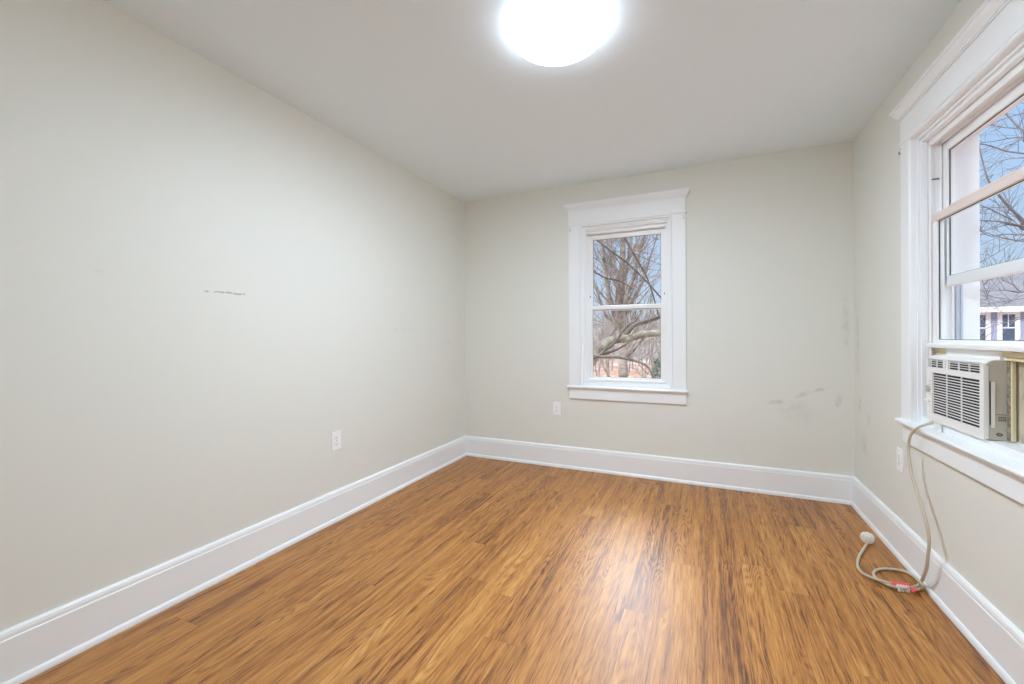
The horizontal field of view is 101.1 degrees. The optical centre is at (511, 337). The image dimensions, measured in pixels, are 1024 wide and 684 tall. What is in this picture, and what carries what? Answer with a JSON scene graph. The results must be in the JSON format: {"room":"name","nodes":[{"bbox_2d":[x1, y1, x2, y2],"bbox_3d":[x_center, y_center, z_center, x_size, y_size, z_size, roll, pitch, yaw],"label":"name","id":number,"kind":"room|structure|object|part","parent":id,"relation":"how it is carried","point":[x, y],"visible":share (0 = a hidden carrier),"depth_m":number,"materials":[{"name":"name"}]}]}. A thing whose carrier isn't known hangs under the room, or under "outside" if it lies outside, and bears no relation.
{"room":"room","nodes":[
{"label":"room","id":0,"kind":"room"},
{"bbox_2d":[0,0,465,631],"bbox_3d":[-1.415,-0.076,2.164,0.170,2.440,4.275,0,0,24],"label":"wall","id":1,"kind":"structure","parent":0,"point":[205,281],"depth_m":1.84,"materials":[{"name":"paint"}]},
{"bbox_2d":[0,435,466,683],"bbox_3d":[-1.316,1.050,2.125,0.030,0.186,4.275,0,0,24],"label":"baseboard","id":2,"kind":"structure","parent":1,"relation":"attached to","point":[29,648],"depth_m":1.83,"materials":[{"name":"white wood"}]},
{"bbox_2d":[331,430,340,450],"bbox_3d":[-1.099,0.646,2.636,0.009,0.117,0.072,0,0,24],"label":"electrical outlet","id":3,"kind":"object","parent":1,"relation":"attached to","point":[335,436],"visible":1,"depth_m":2.63,"materials":[{"name":"plastic"}]},
{"bbox_2d":[21,456,1005,683],"bbox_3d":[0.046,1.196,1.508,3.360,0.120,4.615,0,0,24],"label":"floor","id":4,"kind":"structure","parent":0,"point":[477,570],"depth_m":1.82,"materials":[{"name":"brown wood"}]},
{"bbox_2d":[102,0,960,201],"bbox_3d":[0.030,-1.379,1.502,3.360,0.150,4.615,0,0,24],"label":"ceiling","id":5,"kind":"structure","parent":0,"point":[442,91],"depth_m":2.09,"materials":[{"name":"paint"}]},
{"bbox_2d":[512,0,604,65],"bbox_3d":[0.191,-1.267,1.757,0.384,0.077,0.384,0,0,24],"label":"ceiling light","id":6,"kind":"object","parent":5,"relation":"attached to","point":[544,32],"visible":1,"depth_m":1.70,"materials":[{"name":"white glass"}]},
{"bbox_2d":[464,141,854,475],"bbox_3d":[0.955,-0.094,3.530,3.360,2.440,0.170,0,0,24],"label":"wall","id":7,"kind":"structure","parent":0,"point":[770,237],"depth_m":3.17,"materials":[{"name":"paint"}]},
{"bbox_2d":[553,402,560,414],"bbox_3d":[0.393,0.622,3.690,0.072,0.117,0.009,0,0,24],"label":"electrical outlet","id":8,"kind":"object","parent":7,"relation":"attached to","point":[556,405],"visible":1,"depth_m":3.69,"materials":[{"name":"plastic"}]},
{"bbox_2d":[563,187,689,404],"bbox_3d":[0.957,-0.309,3.531,0.998,1.658,0.283,0,0,24],"label":"window","id":9,"kind":"structure","parent":7,"relation":"in","point":[661,212],"depth_m":3.43,"materials":[{"name":"white wood"}]},
{"bbox_3d":[0.543,-0.273,3.607,0.116,1.367,0.028,0,0,24],"label":"casing","id":10,"kind":"part","parent":9,"relation":"part of","materials":[{"name":"white wood"}]},
{"bbox_3d":[0.952,-0.284,3.520,0.702,1.308,0.081,0,0,24],"label":"frame","id":11,"kind":"part","parent":9,"relation":"part of","materials":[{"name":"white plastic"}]},
{"bbox_3d":[0.905,-1.108,3.425,0.998,0.058,0.053,0,0,24],"label":"cornice","id":12,"kind":"part","parent":9,"relation":"part of","materials":[{"name":"white wood"}]},
{"bbox_3d":[0.958,-0.554,3.534,0.631,0.651,0.027,0,0,24],"label":"sash","id":13,"kind":"part","parent":9,"relation":"part of","materials":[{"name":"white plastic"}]},
{"bbox_3d":[0.951,0.399,3.510,0.702,0.056,0.106,0,0,24],"label":"sill","id":14,"kind":"part","parent":9,"relation":"part of","materials":[{"name":"white wood"}]},
{"bbox_3d":[0.941,0.050,3.492,0.631,0.640,0.052,0,0,24],"label":"sash","id":15,"kind":"part","parent":9,"relation":"part of","materials":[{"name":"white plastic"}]},
{"bbox_3d":[0.911,-1.021,3.436,0.950,0.129,0.028,0,0,24],"label":"head casing","id":16,"kind":"part","parent":9,"relation":"part of","materials":[{"name":"white wood"}]},
{"bbox_3d":[1.288,-0.277,3.269,0.116,1.367,0.028,0,0,24],"label":"casing","id":17,"kind":"part","parent":9,"relation":"part of","materials":[{"name":"white wood"}]},
{"bbox_2d":[466,435,853,504],"bbox_3d":[0.921,1.034,3.441,3.020,0.186,0.030,0,0,24],"label":"baseboard","id":18,"kind":"structure","parent":7,"relation":"attached to","point":[833,488],"depth_m":3.28,"materials":[{"name":"white wood"}]},
{"bbox_2d":[853,0,1023,633],"bbox_3d":[1.491,-0.091,0.847,0.170,2.440,4.275,0,0,24],"label":"wall","id":19,"kind":"structure","parent":0,"point":[977,529],"depth_m":2.21,"materials":[{"name":"paint"}]},
{"bbox_2d":[897,447,903,472],"bbox_3d":[1.995,0.629,2.168,0.009,0.117,0.072,0,0,24],"label":"electrical outlet","id":20,"kind":"object","parent":19,"relation":"attached to","point":[900,453],"visible":1,"depth_m":2.15,"materials":[{"name":"plastic"}]},
{"bbox_2d":[851,476,1023,683],"bbox_3d":[1.407,1.037,0.891,0.030,0.186,4.275,0,0,24],"label":"baseboard","id":21,"kind":"structure","parent":19,"relation":"attached to","point":[995,637],"depth_m":1.68,"materials":[{"name":"white wood"}]},
{"bbox_2d":[889,0,1023,504],"bbox_3d":[1.830,-0.309,1.590,0.283,1.658,1.106,0,0,24],"label":"window","id":22,"kind":"structure","parent":19,"relation":"in","point":[977,78],"depth_m":1.89,"materials":[{"name":"white wood"}]},
{"bbox_3d":[1.928,-0.278,2.054,0.028,1.367,0.116,0,0,24],"label":"casing","id":23,"kind":"part","parent":22,"relation":"part of","materials":[{"name":"white wood"}]},
{"bbox_3d":[1.721,-1.108,1.636,0.053,0.058,1.106,0,0,24],"label":"cornice","id":24,"kind":"part","parent":22,"relation":"part of","materials":[{"name":"white wood"}]},
{"bbox_3d":[1.732,-1.022,1.631,0.028,0.129,1.058,0,0,24],"label":"head casing","id":25,"kind":"part","parent":22,"relation":"part of","materials":[{"name":"white wood"}]},
{"bbox_3d":[1.811,0.398,1.602,0.106,0.056,0.810,0,0,24],"label":"sill","id":26,"kind":"part","parent":22,"relation":"part of","materials":[{"name":"white wood"}]},
{"bbox_3d":[1.790,-0.256,1.609,0.052,0.608,0.739,0,0,24],"label":"sash","id":27,"kind":"part","parent":22,"relation":"part of","materials":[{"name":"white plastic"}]},
{"bbox_3d":[1.819,-0.284,1.595,0.081,1.308,0.810,0,0,24],"label":"frame","id":28,"kind":"part","parent":22,"relation":"part of","materials":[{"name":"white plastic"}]},
{"bbox_3d":[1.832,-0.555,1.588,0.027,0.651,0.739,0,0,24],"label":"sash","id":29,"kind":"part","parent":22,"relation":"part of","materials":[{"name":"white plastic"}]},
{"bbox_2d":[856,348,1023,592],"bbox_3d":[1.943,0.587,1.795,0.586,1.078,1.073,0,0,0],"label":"air conditioner","id":30,"kind":"object","parent":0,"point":[977,393],"visible":1,"depth_m":1.61,"materials":[{"name":"plastic"}]},
{"bbox_3d":[1.796,0.747,2.026,0.243,0.759,0.534,0,0,24],"label":"power cord","id":31,"kind":"part","parent":30,"relation":"part of","materials":[{"name":"beige plastic"}]},
{"bbox_3d":[1.863,0.228,1.890,0.013,0.031,0.031,0,0,24],"label":"control knob","id":32,"kind":"part","parent":30,"relation":"part of","materials":[{"name":"beige plastic"}]},
{"bbox_3d":[1.945,0.065,1.883,0.046,0.034,0.102,0,0,24],"label":"curtain rail","id":33,"kind":"part","parent":30,"relation":"part of","materials":[{"name":"beige"}]},
{"bbox_3d":[1.795,0.230,1.711,0.014,0.275,0.424,0,0,24],"label":"panel","id":34,"kind":"part","parent":30,"relation":"part of","materials":[{"name":"plastic"}]},
{"bbox_3d":[1.724,0.242,1.511,0.010,0.165,0.003,0,0,24],"label":"handle","id":35,"kind":"part","parent":30,"relation":"part of","materials":[{"name":"plastic"}]},
{"bbox_2d":[996,414,1005,421],"bbox_3d":[1.745,0.287,1.502,0.028,0.024,0.001,0,0,24],"label":"print","id":36,"kind":"object","parent":30,"relation":"attached to","point":[999,417],"depth_m":1.50},
{"bbox_3d":[1.717,0.067,1.380,0.046,0.034,0.249,0,0,24],"label":"curtain rail","id":37,"kind":"part","parent":30,"relation":"part of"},
{"bbox_2d":[1017,362,1023,443],"bbox_3d":[1.724,0.218,1.376,0.012,0.296,0.246,0,0,24],"label":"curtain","id":38,"kind":"object","parent":30,"relation":"hanging from","point":[1020,365],"depth_m":1.45,"materials":[{"name":"beige"}]},
{"label":"outside","id":39,"kind":"structure","parent":0,"visible":0},
{"bbox_2d":[593,323,660,377],"bbox_3d":[22.287,-0.059,49.187,140.000,7.490,132.000,0,0,24],"label":"ground","id":40,"kind":"structure","parent":39,"point":[613,373],"depth_m":51.80,"materials":[{"name":"brown soil"}]},
{"bbox_2d":[593,337,603,375],"bbox_3d":[6.953,1.745,34.880,1.880,4.322,1.876,0,0,42],"label":"tree","id":41,"kind":"object","parent":40,"relation":"on","point":[596,371],"visible":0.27,"depth_m":35.17,"materials":[{"name":"plant"}]},
{"bbox_2d":[593,311,609,361],"bbox_3d":[11.661,-0.823,53.265,4.503,8.514,2.726,0,0,2],"label":"tree","id":42,"kind":"object","parent":40,"relation":"on","point":[607,311],"visible":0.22,"depth_m":53.53,"materials":[{"name":"plant"}]},
{"bbox_2d":[593,300,613,375],"bbox_3d":[4.783,0.455,25.999,3.109,7.027,3.820,0,0,6],"label":"tree","id":43,"kind":"object","parent":40,"relation":"on","point":[595,341],"visible":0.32,"depth_m":26.12,"materials":[{"name":"plant"}]},
{"bbox_2d":[593,312,617,374],"bbox_3d":[6.735,0.741,30.035,3.711,6.379,2.150,0,0,-16],"label":"tree","id":44,"kind":"object","parent":40,"relation":"on","point":[594,312],"visible":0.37,"depth_m":30.11,"materials":[{"name":"plant"}]},
{"bbox_2d":[595,300,615,362],"bbox_3d":[10.863,-0.563,50.172,3.642,8.233,4.476,0,0,-31],"label":"tree","id":45,"kind":"object","parent":40,"relation":"on","point":[602,334],"visible":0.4,"depth_m":49.55,"materials":[{"name":"plant"}]},
{"bbox_2d":[598,302,626,345],"bbox_3d":[13.051,-1.096,52.688,4.890,8.994,3.979,0,0,14],"label":"tree","id":46,"kind":"object","parent":40,"relation":"on","point":[614,333],"visible":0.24,"depth_m":53.32,"materials":[{"name":"grey plant"}]},
{"bbox_2d":[607,331,618,369],"bbox_3d":[10.905,1.109,45.289,2.182,5.028,2.187,0,0,-35],"label":"tree","id":47,"kind":"object","parent":40,"relation":"on","point":[612,331],"visible":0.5,"depth_m":44.87,"materials":[{"name":"plant"}]},
{"bbox_2d":[593,234,660,376],"bbox_3d":[3.441,-1.349,12.720,4.316,10.380,6.014,0,0,39],"label":"bare tree","id":48,"kind":"object","parent":40,"relation":"on","point":[620,322],"visible":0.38,"depth_m":12.65,"materials":[{"name":"beige plant"}]},
{"bbox_2d":[593,238,660,377],"bbox_3d":[1.770,-0.202,9.224,3.870,8.132,2.861,0,0,40],"label":"bare tree","id":49,"kind":"object","parent":40,"relation":"on","point":[599,351],"visible":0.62,"depth_m":8.56,"materials":[{"name":"brown plant"}]},
{"bbox_2d":[627,315,642,371],"bbox_3d":[12.418,0.533,42.294,2.025,6.326,3.346,0,0,44],"label":"tree","id":50,"kind":"object","parent":40,"relation":"on","point":[637,315],"visible":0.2,"depth_m":42.66,"materials":[{"name":"plant"}]},
{"bbox_2d":[634,314,655,376],"bbox_3d":[10.352,0.777,34.229,3.606,6.198,2.089,0,0,19],"label":"tree","id":51,"kind":"object","parent":40,"relation":"on","point":[655,314],"visible":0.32,"depth_m":34.21,"materials":[{"name":"plant"}]},
{"bbox_2d":[632,326,660,377],"bbox_3d":[8.620,1.237,27.924,2.355,5.415,2.350,0,0,29],"label":"tree","id":52,"kind":"object","parent":40,"relation":"on","point":[649,341],"visible":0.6,"depth_m":27.56,"materials":[{"name":"grey plant"}]},
{"bbox_2d":[639,290,653,353],"bbox_3d":[20.018,-2.449,64.153,3.464,10.274,5.977,0,0,-3],"label":"tree","id":53,"kind":"object","parent":40,"relation":"on","point":[650,290],"visible":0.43,"depth_m":63.69,"materials":[{"name":"plant"}]},
{"bbox_2d":[645,314,652,364],"bbox_3d":[16.296,0.049,50.362,2.253,6.683,3.888,0,0,0],"label":"tree","id":54,"kind":"object","parent":40,"relation":"on","point":[650,314],"visible":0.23,"depth_m":50.12,"materials":[{"name":"plant"}]},
{"bbox_2d":[642,298,658,329],"bbox_3d":[21.827,-2.578,64.481,4.472,10.109,5.496,0,0,-42],"label":"tree","id":55,"kind":"object","parent":40,"relation":"on","point":[652,298],"visible":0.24,"depth_m":65.06,"materials":[{"name":"grey plant"}]},
{"bbox_2d":[641,319,660,377],"bbox_3d":[10.390,0.916,29.819,3.184,6.021,1.928,0,0,-27],"label":"tree","id":56,"kind":"object","parent":40,"relation":"on","point":[652,341],"visible":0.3,"depth_m":30.10,"materials":[{"name":"plant"}]},
{"bbox_2d":[643,310,659,373],"bbox_3d":[14.190,0.189,40.116,4.146,7.127,2.402,0,0,26],"label":"tree","id":57,"kind":"object","parent":40,"relation":"on","point":[647,310],"visible":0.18,"depth_m":40.10,"materials":[{"name":"plant"}]},
{"bbox_2d":[651,358,660,377],"bbox_3d":[7.857,2.424,22.810,1.097,2.730,1.105,0,0,24],"label":"evergreen shrub","id":58,"kind":"object","parent":40,"relation":"on","point":[656,367],"visible":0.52,"depth_m":22.71,"materials":[{"name":"green plant"}]},
{"bbox_2d":[979,103,1023,339],"bbox_3d":[6.749,-1.038,4.882,3.843,9.761,2.767,0,0,29],"label":"bare tree","id":59,"kind":"object","parent":40,"relation":"on","point":[1008,206],"visible":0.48,"depth_m":5.04,"materials":[{"name":"grey plant"}]},
{"bbox_2d":[980,272,1023,358],"bbox_3d":[26.846,0.072,22.903,14.800,7.500,8.920,0,0,24],"label":"house","id":60,"kind":"structure","parent":40,"relation":"on","point":[1013,331],"depth_m":20.24,"materials":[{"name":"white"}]},
{"bbox_3d":[22.672,-0.477,20.456,0.460,1.260,0.013,0,0,24],"label":"pane","id":61,"kind":"part","parent":60,"relation":"part of","materials":[{"name":"glass"}]},
{"bbox_3d":[22.651,-0.487,20.409,0.800,1.540,0.120,0,0,24],"label":"window trim","id":62,"kind":"part","parent":60,"relation":"part of","materials":[{"name":"white wood"}]},
{"bbox_3d":[23.569,-0.491,19.993,0.800,1.540,0.120,0,0,24],"label":"window trim","id":63,"kind":"part","parent":60,"relation":"part of","materials":[{"name":"white wood"}]},
{"bbox_3d":[23.590,-0.481,20.040,0.460,1.260,0.013,0,0,24],"label":"pane","id":64,"kind":"part","parent":60,"relation":"part of","materials":[{"name":"glass"}]}
]}

